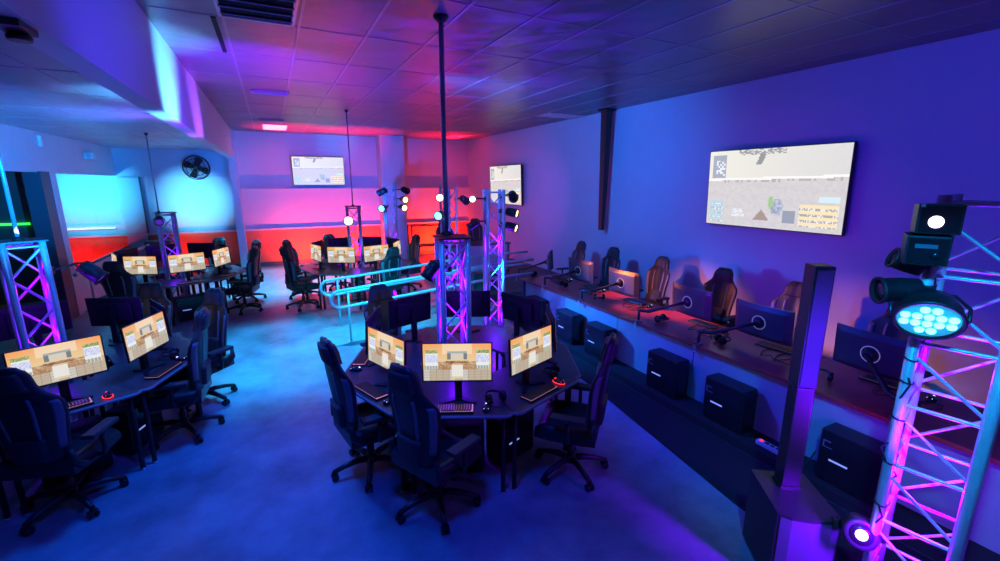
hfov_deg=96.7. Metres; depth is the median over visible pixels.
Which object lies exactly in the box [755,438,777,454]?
power strip
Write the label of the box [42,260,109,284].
spotlight
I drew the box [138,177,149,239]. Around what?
door frame
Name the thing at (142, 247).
handrail
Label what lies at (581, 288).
cable
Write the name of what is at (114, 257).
monitor
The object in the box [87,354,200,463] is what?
desk
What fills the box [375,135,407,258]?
column
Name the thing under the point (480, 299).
monitor
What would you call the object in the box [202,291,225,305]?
cushion
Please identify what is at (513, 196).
can
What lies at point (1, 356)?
desk
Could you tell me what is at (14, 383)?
cushion
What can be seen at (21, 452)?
lumbar cushion
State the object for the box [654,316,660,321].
ear cup
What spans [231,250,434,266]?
baseboard
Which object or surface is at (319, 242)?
monitor
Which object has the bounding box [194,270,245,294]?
desk
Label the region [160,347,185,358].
headset
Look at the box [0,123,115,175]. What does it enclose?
wall
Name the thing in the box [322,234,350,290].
gaming chair
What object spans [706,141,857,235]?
television
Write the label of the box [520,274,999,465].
countertop
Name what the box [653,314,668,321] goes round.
headset
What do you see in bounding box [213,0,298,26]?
ceiling vent
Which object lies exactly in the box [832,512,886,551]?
lamp
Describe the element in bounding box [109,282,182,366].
gaming chair
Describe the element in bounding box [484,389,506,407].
headset
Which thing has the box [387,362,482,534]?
gaming chair
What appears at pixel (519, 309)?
monitor
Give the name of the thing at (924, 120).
wall
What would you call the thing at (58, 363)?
monitor
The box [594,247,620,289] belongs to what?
gaming chair
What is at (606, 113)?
post
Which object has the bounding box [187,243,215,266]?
monitor
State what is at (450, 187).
trim
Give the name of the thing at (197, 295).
grille
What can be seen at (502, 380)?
desk
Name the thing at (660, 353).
grille
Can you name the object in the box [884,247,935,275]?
can
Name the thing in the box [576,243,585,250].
cushion
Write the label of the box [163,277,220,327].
desk
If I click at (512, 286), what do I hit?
platform
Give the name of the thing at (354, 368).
mouse
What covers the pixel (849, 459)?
computer tower
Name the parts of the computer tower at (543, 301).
panel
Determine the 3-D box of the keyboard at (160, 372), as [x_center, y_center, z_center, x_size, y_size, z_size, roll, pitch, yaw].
[-3.147,0.839,4.164,0.125,0.025,0.360,-1,12,-5]
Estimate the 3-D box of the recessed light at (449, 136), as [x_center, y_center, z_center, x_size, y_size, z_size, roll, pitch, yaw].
[-1.420,-4.531,14.040,0.600,0.012,1.100,-6,14,-26]
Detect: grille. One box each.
[105,390,149,412]
[173,293,202,298]
[527,295,547,301]
[557,308,581,316]
[586,321,614,330]
[649,348,687,362]
[774,517,838,560]
[799,270,834,386]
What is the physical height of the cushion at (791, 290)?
0.140 m
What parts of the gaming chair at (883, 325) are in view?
backrest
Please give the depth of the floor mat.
4.20 m
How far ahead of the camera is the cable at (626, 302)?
6.25 m
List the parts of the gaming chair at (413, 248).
seat, backrest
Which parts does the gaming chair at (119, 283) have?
backrest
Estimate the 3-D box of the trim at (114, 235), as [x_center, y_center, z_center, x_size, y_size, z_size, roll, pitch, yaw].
[-9.285,-1.266,12.059,18.280,0.045,0.120,-6,14,-26]
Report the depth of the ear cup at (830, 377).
3.90 m
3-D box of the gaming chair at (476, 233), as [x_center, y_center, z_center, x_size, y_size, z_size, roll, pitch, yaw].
[-0.565,-1.022,12.055,0.710,1.270,0.681,-6,14,-26]
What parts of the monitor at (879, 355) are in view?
arm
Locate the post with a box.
[598,108,615,229]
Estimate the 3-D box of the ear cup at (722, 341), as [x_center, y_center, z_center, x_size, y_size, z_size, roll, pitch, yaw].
[2.406,0.656,4.806,0.088,0.088,0.042,1,12,3]
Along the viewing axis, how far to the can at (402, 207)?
11.03 m
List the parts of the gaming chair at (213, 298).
seat, backrest, leg, armrest, leg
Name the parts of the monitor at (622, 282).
arm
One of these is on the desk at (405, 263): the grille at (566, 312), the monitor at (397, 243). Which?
the monitor at (397, 243)
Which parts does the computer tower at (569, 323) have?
panel, panel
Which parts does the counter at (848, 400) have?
panel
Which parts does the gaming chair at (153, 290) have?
backrest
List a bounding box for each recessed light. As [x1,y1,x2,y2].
[261,124,287,129]
[446,135,469,138]
[538,112,585,118]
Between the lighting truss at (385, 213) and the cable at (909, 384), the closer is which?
the cable at (909, 384)
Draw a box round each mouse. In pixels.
[102,391,113,398]
[175,356,186,360]
[349,366,361,371]
[383,398,389,404]
[482,403,489,412]
[552,378,564,384]
[925,395,936,401]
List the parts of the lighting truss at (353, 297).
plate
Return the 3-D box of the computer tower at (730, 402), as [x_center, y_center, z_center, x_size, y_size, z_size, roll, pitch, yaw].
[2.291,1.226,4.452,0.199,0.448,0.442,-6,14,-26]
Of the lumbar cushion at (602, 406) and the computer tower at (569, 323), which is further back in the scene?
the computer tower at (569, 323)
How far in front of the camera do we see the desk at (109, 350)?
4.74 m
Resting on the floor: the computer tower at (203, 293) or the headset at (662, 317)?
the computer tower at (203, 293)
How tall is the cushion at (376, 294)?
0.140 m
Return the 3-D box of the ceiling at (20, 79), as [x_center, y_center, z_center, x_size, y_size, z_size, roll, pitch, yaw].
[-8.673,-1.489,2.530,11.030,0.100,17.200,-6,14,-26]
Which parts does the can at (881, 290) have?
clamp arm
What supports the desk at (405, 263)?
on the floor
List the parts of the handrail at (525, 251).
post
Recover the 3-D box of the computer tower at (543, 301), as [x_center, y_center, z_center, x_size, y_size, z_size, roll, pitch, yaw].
[0.632,0.520,7.661,0.199,0.448,0.442,-6,14,-26]
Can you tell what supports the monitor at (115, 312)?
on the desk at (109, 350)
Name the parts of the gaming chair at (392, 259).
seat, backrest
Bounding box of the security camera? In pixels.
[83,152,95,159]
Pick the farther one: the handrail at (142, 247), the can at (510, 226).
the handrail at (142, 247)
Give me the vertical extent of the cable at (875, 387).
0.019 m
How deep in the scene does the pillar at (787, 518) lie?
2.71 m
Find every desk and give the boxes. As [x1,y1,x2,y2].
[0,353,93,376]
[7,380,146,516]
[82,334,172,415]
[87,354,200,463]
[100,277,151,325]
[108,334,202,415]
[122,279,174,325]
[134,273,160,278]
[158,268,188,298]
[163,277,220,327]
[185,264,230,298]
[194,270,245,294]
[200,265,245,298]
[299,266,342,309]
[300,261,340,298]
[317,268,361,310]
[322,259,356,294]
[345,347,421,378]
[351,368,436,492]
[356,256,371,291]
[359,266,398,306]
[373,259,410,286]
[377,261,411,297]
[396,327,436,353]
[411,382,513,495]
[432,325,502,370]
[445,240,510,273]
[485,326,561,400]
[485,367,578,490]
[505,344,580,400]
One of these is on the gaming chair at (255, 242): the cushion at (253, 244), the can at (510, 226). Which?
the cushion at (253, 244)
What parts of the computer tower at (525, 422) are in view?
panel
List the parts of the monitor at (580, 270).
arm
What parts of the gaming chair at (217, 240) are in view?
backrest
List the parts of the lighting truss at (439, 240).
plate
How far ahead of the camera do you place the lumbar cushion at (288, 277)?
8.63 m
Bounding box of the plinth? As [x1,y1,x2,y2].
[520,323,999,560]
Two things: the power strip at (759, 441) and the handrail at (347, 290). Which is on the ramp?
the handrail at (347, 290)
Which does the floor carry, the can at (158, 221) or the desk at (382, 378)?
the desk at (382, 378)
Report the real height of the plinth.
0.090 m
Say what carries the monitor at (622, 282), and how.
on the counter at (848, 400)
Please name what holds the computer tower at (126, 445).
on the floor
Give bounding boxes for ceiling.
[0,30,212,149]
[135,0,999,140]
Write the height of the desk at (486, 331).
0.742 m
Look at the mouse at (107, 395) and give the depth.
3.64 m
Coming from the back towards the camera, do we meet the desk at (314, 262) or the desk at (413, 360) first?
the desk at (314, 262)
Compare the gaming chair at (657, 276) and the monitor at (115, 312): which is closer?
the monitor at (115, 312)
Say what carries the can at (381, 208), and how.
attached to the lighting truss at (385, 213)
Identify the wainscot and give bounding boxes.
[69,222,468,268]
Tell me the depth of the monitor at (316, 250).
8.98 m
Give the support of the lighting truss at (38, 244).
on the floor
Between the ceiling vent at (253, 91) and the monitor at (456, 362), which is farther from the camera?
the ceiling vent at (253, 91)
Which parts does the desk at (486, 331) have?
leg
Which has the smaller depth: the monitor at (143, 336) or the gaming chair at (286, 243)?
the monitor at (143, 336)
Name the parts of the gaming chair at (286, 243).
backrest, seat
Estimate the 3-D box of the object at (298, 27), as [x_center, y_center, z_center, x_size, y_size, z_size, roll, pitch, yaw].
[-0.402,-2.856,6.391,7.100,0.008,17.397,-6,14,-26]
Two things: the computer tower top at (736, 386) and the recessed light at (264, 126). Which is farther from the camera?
the recessed light at (264, 126)
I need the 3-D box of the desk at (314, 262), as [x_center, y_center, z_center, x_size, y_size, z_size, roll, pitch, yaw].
[-3.834,0.004,9.741,0.684,0.742,0.897,0,12,2]
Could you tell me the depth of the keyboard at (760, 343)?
4.71 m
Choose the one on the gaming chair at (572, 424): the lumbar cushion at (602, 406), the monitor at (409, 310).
the lumbar cushion at (602, 406)
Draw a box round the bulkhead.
[111,148,229,176]
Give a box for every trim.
[0,52,201,149]
[21,171,78,320]
[69,220,469,238]
[76,246,128,271]
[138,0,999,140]
[241,187,468,189]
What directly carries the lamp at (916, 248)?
attached to the lighting truss at (888, 487)
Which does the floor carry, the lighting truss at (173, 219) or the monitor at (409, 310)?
the lighting truss at (173, 219)
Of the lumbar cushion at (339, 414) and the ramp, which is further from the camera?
the ramp
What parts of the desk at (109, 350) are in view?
leg, leg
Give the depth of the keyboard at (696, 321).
5.47 m
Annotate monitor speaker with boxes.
[472,272,495,289]
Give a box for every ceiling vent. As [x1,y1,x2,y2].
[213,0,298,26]
[251,89,289,95]
[258,118,284,121]
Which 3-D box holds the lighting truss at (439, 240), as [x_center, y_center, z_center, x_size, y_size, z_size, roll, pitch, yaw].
[-0.450,0.554,4.363,0.432,1.982,0.432,-4,13,-18]
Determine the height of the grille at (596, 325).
0.008 m
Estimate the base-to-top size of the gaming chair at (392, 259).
1.270 m
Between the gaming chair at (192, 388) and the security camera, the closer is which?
the gaming chair at (192, 388)
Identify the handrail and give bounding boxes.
[73,244,155,297]
[319,250,527,326]
[329,258,533,342]
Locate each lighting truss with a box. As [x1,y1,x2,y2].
[0,237,83,421]
[153,211,187,315]
[345,205,368,300]
[382,185,401,278]
[432,234,472,342]
[439,187,458,290]
[482,189,504,325]
[862,194,999,560]
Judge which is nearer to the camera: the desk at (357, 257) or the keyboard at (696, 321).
the keyboard at (696, 321)
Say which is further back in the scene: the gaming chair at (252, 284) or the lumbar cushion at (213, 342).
the gaming chair at (252, 284)
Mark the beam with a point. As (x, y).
(113, 44)
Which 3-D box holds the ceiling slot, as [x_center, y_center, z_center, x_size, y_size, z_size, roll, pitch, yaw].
[-2.773,-2.412,4.401,0.040,0.008,1.200,-6,14,-26]
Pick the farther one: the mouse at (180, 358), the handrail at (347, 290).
the handrail at (347, 290)
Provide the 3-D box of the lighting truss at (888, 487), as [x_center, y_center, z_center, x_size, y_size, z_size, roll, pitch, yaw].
[2.244,0.794,2.265,0.540,2.415,0.540,-9,16,-37]
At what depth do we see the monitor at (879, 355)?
3.71 m
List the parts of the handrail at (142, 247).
post, rail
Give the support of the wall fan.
attached to the bulkhead
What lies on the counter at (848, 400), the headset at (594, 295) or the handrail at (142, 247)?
the headset at (594, 295)
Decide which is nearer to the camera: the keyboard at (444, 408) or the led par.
the led par
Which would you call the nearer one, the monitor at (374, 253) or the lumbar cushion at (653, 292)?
the lumbar cushion at (653, 292)
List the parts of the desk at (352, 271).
leg, leg, leg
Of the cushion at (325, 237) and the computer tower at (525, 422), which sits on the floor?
the computer tower at (525, 422)
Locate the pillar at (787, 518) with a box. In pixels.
[742,263,840,560]
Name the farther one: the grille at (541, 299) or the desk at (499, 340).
the grille at (541, 299)
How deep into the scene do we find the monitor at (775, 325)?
4.56 m
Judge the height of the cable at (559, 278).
0.019 m
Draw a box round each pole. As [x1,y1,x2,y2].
[0,152,24,240]
[143,133,159,212]
[344,110,353,205]
[433,14,452,234]
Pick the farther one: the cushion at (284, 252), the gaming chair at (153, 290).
the cushion at (284, 252)
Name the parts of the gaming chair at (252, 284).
leg, seat, backrest, leg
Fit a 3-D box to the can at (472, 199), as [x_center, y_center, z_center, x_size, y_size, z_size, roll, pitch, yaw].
[-0.320,-1.180,6.442,0.314,0.102,0.170,-6,14,-26]
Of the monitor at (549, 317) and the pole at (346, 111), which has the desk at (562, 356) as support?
the monitor at (549, 317)
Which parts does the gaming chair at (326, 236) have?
backrest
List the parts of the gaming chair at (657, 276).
seat, backrest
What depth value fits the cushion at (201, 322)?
4.26 m
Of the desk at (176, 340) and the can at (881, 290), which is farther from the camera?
the desk at (176, 340)
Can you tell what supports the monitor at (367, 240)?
on the desk at (357, 257)
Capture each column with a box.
[47,171,84,315]
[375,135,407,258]
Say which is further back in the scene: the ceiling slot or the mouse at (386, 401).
the ceiling slot
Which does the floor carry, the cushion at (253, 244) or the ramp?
the ramp
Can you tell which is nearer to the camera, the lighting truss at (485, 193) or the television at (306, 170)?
the lighting truss at (485, 193)
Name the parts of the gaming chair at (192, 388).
leg, leg, armrest, seat, leg, leg, backrest, leg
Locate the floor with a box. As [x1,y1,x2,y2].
[0,254,933,560]
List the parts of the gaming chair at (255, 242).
seat, backrest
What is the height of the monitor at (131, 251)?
0.501 m
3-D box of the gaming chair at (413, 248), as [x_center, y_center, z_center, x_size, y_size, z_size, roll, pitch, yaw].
[-2.184,-0.424,10.459,0.681,1.270,0.710,-11,17,-42]
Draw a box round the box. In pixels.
[0,16,38,43]
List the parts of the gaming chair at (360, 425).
backrest, leg, leg, seat, leg, armrest, leg, leg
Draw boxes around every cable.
[550,278,569,283]
[579,288,600,294]
[622,302,651,310]
[687,325,728,337]
[760,349,791,364]
[803,451,815,466]
[872,387,943,409]
[873,278,935,546]
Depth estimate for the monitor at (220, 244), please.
9.08 m
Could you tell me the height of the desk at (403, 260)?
0.742 m
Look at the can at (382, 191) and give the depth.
10.82 m
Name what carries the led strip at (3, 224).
attached to the wall at (15, 182)
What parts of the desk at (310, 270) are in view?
leg, leg, leg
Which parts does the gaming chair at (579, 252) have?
backrest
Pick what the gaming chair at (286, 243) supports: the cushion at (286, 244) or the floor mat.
the cushion at (286, 244)
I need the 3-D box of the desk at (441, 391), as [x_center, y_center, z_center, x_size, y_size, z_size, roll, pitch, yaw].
[-0.341,1.318,3.772,0.897,0.742,0.684,0,12,-2]
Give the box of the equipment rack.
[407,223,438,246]
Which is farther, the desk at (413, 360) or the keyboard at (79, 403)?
the desk at (413, 360)
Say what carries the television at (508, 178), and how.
attached to the wall at (924, 120)
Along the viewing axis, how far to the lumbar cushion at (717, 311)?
6.41 m
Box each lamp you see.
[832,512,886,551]
[899,232,953,266]
[910,203,966,234]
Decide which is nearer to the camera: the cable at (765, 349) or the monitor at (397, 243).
the cable at (765, 349)
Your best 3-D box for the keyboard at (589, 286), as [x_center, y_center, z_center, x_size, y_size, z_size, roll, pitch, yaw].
[1.524,0.111,7.431,0.125,0.025,0.360,-5,13,-20]
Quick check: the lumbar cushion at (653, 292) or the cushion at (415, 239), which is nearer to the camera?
the lumbar cushion at (653, 292)
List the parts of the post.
ceiling plate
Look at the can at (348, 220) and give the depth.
9.05 m
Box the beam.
[0,0,233,157]
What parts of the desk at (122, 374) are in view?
leg, leg, leg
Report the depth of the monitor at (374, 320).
4.26 m
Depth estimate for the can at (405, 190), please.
11.03 m
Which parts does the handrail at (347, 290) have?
post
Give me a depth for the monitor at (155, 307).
4.63 m
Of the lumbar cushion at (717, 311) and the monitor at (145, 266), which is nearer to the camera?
the lumbar cushion at (717, 311)
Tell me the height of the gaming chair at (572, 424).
1.270 m
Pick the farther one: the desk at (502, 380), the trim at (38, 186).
the trim at (38, 186)
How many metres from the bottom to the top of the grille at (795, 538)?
0.450 m
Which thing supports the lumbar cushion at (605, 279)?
on the gaming chair at (611, 259)
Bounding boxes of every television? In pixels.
[291,156,344,184]
[490,164,522,205]
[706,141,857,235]
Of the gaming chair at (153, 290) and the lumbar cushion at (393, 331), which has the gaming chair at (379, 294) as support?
the lumbar cushion at (393, 331)
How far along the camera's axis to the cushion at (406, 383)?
2.95 m
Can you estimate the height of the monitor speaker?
0.336 m
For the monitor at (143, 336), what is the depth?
4.12 m
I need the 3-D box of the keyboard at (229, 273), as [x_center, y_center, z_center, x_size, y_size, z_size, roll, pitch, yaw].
[-5.189,-0.123,8.529,0.125,0.025,0.360,-1,12,-3]
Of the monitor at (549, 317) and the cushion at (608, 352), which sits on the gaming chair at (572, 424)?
the cushion at (608, 352)
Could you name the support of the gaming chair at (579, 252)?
on the floor
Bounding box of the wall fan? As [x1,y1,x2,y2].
[182,155,210,179]
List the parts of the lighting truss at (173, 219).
plate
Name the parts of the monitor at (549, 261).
arm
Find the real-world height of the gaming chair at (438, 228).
1.270 m
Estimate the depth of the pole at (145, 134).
8.02 m
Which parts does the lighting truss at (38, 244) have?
plate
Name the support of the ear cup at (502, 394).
on the headset at (502, 394)
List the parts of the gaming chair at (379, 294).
backrest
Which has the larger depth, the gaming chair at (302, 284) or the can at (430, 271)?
the gaming chair at (302, 284)
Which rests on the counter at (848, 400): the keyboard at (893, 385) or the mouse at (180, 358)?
the keyboard at (893, 385)
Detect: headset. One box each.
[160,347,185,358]
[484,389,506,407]
[542,364,565,378]
[557,281,567,287]
[593,294,604,299]
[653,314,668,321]
[709,333,731,344]
[819,368,833,381]
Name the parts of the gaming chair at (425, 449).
backrest, leg, leg, seat, leg, leg, armrest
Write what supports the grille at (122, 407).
attached to the computer tower at (126, 445)
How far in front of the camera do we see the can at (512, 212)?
6.49 m
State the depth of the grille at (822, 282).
2.62 m
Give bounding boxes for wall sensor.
[37,135,43,146]
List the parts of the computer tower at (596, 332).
panel, panel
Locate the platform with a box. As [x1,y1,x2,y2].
[425,259,558,304]
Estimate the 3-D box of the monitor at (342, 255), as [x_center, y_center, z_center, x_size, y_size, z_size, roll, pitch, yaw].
[-3.104,-0.421,8.781,0.556,0.501,0.205,0,12,2]
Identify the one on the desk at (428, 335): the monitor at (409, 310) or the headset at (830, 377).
the monitor at (409, 310)
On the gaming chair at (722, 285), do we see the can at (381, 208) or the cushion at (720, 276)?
the cushion at (720, 276)
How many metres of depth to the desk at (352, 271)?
8.77 m
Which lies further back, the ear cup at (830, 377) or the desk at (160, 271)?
the desk at (160, 271)
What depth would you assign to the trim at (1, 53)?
5.65 m
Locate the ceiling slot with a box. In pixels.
[210,16,226,52]
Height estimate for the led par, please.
0.246 m
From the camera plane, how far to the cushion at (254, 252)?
8.46 m
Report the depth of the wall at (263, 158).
13.14 m
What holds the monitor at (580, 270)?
on the counter at (848, 400)
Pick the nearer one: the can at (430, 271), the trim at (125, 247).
the can at (430, 271)
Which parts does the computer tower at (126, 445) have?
panel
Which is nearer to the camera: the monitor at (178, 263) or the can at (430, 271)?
the can at (430, 271)
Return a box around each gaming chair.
[0,367,128,535]
[99,261,137,328]
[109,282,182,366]
[137,306,224,450]
[171,288,237,413]
[201,237,234,295]
[224,246,262,315]
[228,240,266,303]
[279,246,319,311]
[282,239,319,299]
[317,336,407,492]
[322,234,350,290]
[360,284,410,346]
[367,247,404,291]
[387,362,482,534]
[399,234,421,291]
[433,220,453,244]
[467,218,482,240]
[534,333,618,491]
[556,241,585,276]
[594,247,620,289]
[636,256,669,306]
[702,267,736,327]
[770,281,801,347]
[867,302,932,387]
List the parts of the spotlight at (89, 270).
clamp arm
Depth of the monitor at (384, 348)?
3.75 m
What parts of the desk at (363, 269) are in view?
leg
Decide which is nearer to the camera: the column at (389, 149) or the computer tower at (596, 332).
the computer tower at (596, 332)
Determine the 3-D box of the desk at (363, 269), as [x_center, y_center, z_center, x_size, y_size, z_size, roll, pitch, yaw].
[-2.555,0.130,9.166,0.897,0.742,0.684,-11,17,-42]
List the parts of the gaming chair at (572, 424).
leg, leg, seat, armrest, armrest, leg, leg, backrest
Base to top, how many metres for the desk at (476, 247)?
0.750 m
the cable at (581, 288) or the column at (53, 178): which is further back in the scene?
the column at (53, 178)
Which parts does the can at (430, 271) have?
clamp arm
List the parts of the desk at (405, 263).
leg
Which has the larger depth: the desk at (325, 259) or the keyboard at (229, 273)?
the desk at (325, 259)
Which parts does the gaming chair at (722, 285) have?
seat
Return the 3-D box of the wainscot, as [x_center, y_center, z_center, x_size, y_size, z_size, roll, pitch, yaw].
[-9.306,-0.783,12.206,18.280,0.960,0.030,-6,14,-26]
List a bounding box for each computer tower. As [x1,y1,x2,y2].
[105,390,164,454]
[173,293,203,321]
[202,287,227,308]
[487,409,533,466]
[526,295,548,325]
[556,308,582,344]
[584,321,615,358]
[646,348,689,399]
[702,373,757,434]
[815,422,885,506]
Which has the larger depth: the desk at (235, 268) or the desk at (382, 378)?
the desk at (235, 268)
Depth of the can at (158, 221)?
8.02 m
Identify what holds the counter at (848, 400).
on the floor
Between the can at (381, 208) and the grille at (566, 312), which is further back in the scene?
the can at (381, 208)
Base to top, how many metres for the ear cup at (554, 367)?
0.088 m
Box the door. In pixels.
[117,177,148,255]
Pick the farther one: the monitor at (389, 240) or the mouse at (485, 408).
the monitor at (389, 240)
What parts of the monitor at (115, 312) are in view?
mount plate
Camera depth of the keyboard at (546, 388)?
3.69 m
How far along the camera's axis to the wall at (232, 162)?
12.50 m
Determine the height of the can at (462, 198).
0.221 m
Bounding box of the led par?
[888,289,972,340]
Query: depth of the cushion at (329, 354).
3.42 m
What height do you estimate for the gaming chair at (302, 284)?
1.270 m
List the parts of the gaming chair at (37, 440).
backrest, leg, leg, seat, leg, leg, leg, armrest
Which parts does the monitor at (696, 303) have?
arm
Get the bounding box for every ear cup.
[169,347,179,352]
[169,351,178,358]
[485,393,492,404]
[499,390,506,400]
[549,370,557,378]
[550,364,559,372]
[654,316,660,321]
[714,333,721,340]
[718,337,726,344]
[827,372,833,381]
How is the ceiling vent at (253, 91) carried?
in the ceiling at (410, 21)
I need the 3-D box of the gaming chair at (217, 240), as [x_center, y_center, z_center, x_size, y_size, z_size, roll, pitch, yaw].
[-6.251,-0.276,9.786,0.710,1.270,0.681,-1,12,-3]
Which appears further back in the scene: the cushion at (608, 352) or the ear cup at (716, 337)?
the ear cup at (716, 337)
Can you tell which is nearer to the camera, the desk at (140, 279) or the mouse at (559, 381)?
the mouse at (559, 381)
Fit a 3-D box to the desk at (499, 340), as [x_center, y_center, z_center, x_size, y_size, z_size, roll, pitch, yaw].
[0.157,1.035,5.059,0.897,0.742,0.684,11,17,42]
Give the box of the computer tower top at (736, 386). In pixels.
[707,373,756,392]
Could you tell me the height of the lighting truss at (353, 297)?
1.992 m
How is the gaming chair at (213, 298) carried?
on the floor
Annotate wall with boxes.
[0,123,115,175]
[0,171,44,304]
[55,131,467,235]
[76,248,128,310]
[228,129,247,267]
[467,29,999,407]
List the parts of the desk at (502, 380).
leg, leg, leg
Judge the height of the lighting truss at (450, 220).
2.380 m
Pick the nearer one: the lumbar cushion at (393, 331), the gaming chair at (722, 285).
the lumbar cushion at (393, 331)
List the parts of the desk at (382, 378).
leg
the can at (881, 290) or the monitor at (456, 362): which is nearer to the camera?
the can at (881, 290)
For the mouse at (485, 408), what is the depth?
3.43 m
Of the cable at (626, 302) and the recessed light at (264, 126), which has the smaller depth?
the cable at (626, 302)
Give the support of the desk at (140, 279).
on the floor
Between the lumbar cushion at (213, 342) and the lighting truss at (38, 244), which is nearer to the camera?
the lighting truss at (38, 244)
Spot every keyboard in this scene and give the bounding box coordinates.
[67,397,93,409]
[144,362,181,379]
[176,280,201,284]
[221,272,237,276]
[327,272,347,273]
[352,350,367,365]
[354,381,387,400]
[435,403,473,413]
[520,382,557,402]
[582,284,597,288]
[623,298,647,304]
[688,319,718,328]
[755,341,791,353]
[859,374,898,389]
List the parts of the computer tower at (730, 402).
panel, panel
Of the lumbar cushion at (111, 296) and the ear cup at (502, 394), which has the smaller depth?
the ear cup at (502, 394)
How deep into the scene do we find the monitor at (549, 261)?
8.15 m
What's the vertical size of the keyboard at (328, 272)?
0.025 m
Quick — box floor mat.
[520,325,932,560]
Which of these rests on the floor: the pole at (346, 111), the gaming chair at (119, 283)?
the gaming chair at (119, 283)
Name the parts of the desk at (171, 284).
leg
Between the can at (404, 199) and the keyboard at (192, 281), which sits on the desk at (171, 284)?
the keyboard at (192, 281)
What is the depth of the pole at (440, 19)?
4.04 m
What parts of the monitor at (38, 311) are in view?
mount plate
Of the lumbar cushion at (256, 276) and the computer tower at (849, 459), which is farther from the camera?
the lumbar cushion at (256, 276)
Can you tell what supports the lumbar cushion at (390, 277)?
on the gaming chair at (392, 259)
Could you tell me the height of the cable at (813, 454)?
0.158 m
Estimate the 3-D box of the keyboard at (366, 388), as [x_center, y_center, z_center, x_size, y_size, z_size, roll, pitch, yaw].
[-1.086,0.929,3.755,0.360,0.025,0.125,11,17,42]
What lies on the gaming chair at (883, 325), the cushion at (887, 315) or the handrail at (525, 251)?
the cushion at (887, 315)
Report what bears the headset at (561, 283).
on the counter at (848, 400)
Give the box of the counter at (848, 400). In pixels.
[520,274,999,554]
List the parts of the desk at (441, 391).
leg, leg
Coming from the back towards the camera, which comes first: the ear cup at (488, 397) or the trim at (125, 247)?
the trim at (125, 247)
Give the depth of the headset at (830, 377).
3.91 m
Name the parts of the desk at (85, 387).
leg, leg, leg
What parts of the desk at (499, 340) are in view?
leg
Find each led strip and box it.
[0,223,29,225]
[67,227,114,229]
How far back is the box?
1.86 m
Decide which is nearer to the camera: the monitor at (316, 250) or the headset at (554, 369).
the headset at (554, 369)
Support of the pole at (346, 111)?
on the lighting truss at (353, 297)
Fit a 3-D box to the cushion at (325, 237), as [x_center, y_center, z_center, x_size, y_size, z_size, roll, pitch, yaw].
[-4.080,-0.994,10.606,0.265,0.140,0.135,-11,17,-42]
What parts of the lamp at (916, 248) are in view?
plate, knob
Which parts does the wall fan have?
blade, blade, blade, blade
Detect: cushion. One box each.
[0,370,30,395]
[2,439,50,465]
[102,264,122,272]
[110,295,127,297]
[139,286,164,298]
[193,310,210,330]
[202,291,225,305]
[202,359,210,384]
[208,337,219,351]
[213,239,223,245]
[250,248,258,256]
[251,242,260,248]
[254,274,258,284]
[279,248,289,256]
[282,241,292,248]
[285,274,291,284]
[317,339,341,365]
[324,236,333,241]
[330,398,345,428]
[368,287,390,302]
[384,329,395,335]
[387,368,422,395]
[388,249,399,256]
[388,275,398,280]
[396,431,422,465]
[411,236,419,242]
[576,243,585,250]
[586,393,607,424]
[599,336,618,362]
[602,276,608,285]
[606,249,619,257]
[649,288,660,301]
[654,258,669,268]
[712,306,723,320]
[713,270,733,282]
[784,284,801,297]
[885,304,895,317]
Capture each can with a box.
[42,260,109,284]
[153,216,164,225]
[342,216,353,225]
[376,187,387,195]
[378,205,388,211]
[393,187,409,194]
[394,196,408,202]
[394,204,407,211]
[420,259,451,281]
[434,211,450,220]
[435,194,450,201]
[458,195,469,204]
[466,219,485,230]
[469,196,489,202]
[498,191,518,202]
[499,207,519,218]
[499,222,518,232]
[869,277,936,303]
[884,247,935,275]
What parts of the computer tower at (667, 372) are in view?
panel, panel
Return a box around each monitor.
[0,300,72,345]
[2,334,108,401]
[85,297,144,345]
[111,253,120,262]
[114,247,137,265]
[119,311,168,375]
[122,256,158,284]
[145,244,176,269]
[148,298,171,350]
[167,252,206,281]
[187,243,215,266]
[211,247,230,275]
[219,243,232,268]
[311,239,325,264]
[311,244,325,270]
[327,237,351,246]
[327,247,355,272]
[358,236,381,249]
[363,244,388,270]
[365,305,381,366]
[368,326,405,386]
[386,237,398,247]
[388,292,430,342]
[392,240,400,254]
[421,342,492,403]
[446,290,489,332]
[501,292,540,337]
[508,324,551,393]
[516,250,552,280]
[541,257,593,290]
[543,303,556,363]
[578,267,639,305]
[634,282,712,327]
[693,298,794,351]
[833,323,906,428]
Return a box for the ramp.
[322,302,501,346]
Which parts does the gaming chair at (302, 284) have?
backrest, leg, seat, leg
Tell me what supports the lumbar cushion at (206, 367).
on the gaming chair at (192, 388)
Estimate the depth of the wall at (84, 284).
9.01 m
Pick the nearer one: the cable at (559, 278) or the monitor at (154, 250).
the cable at (559, 278)
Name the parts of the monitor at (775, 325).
arm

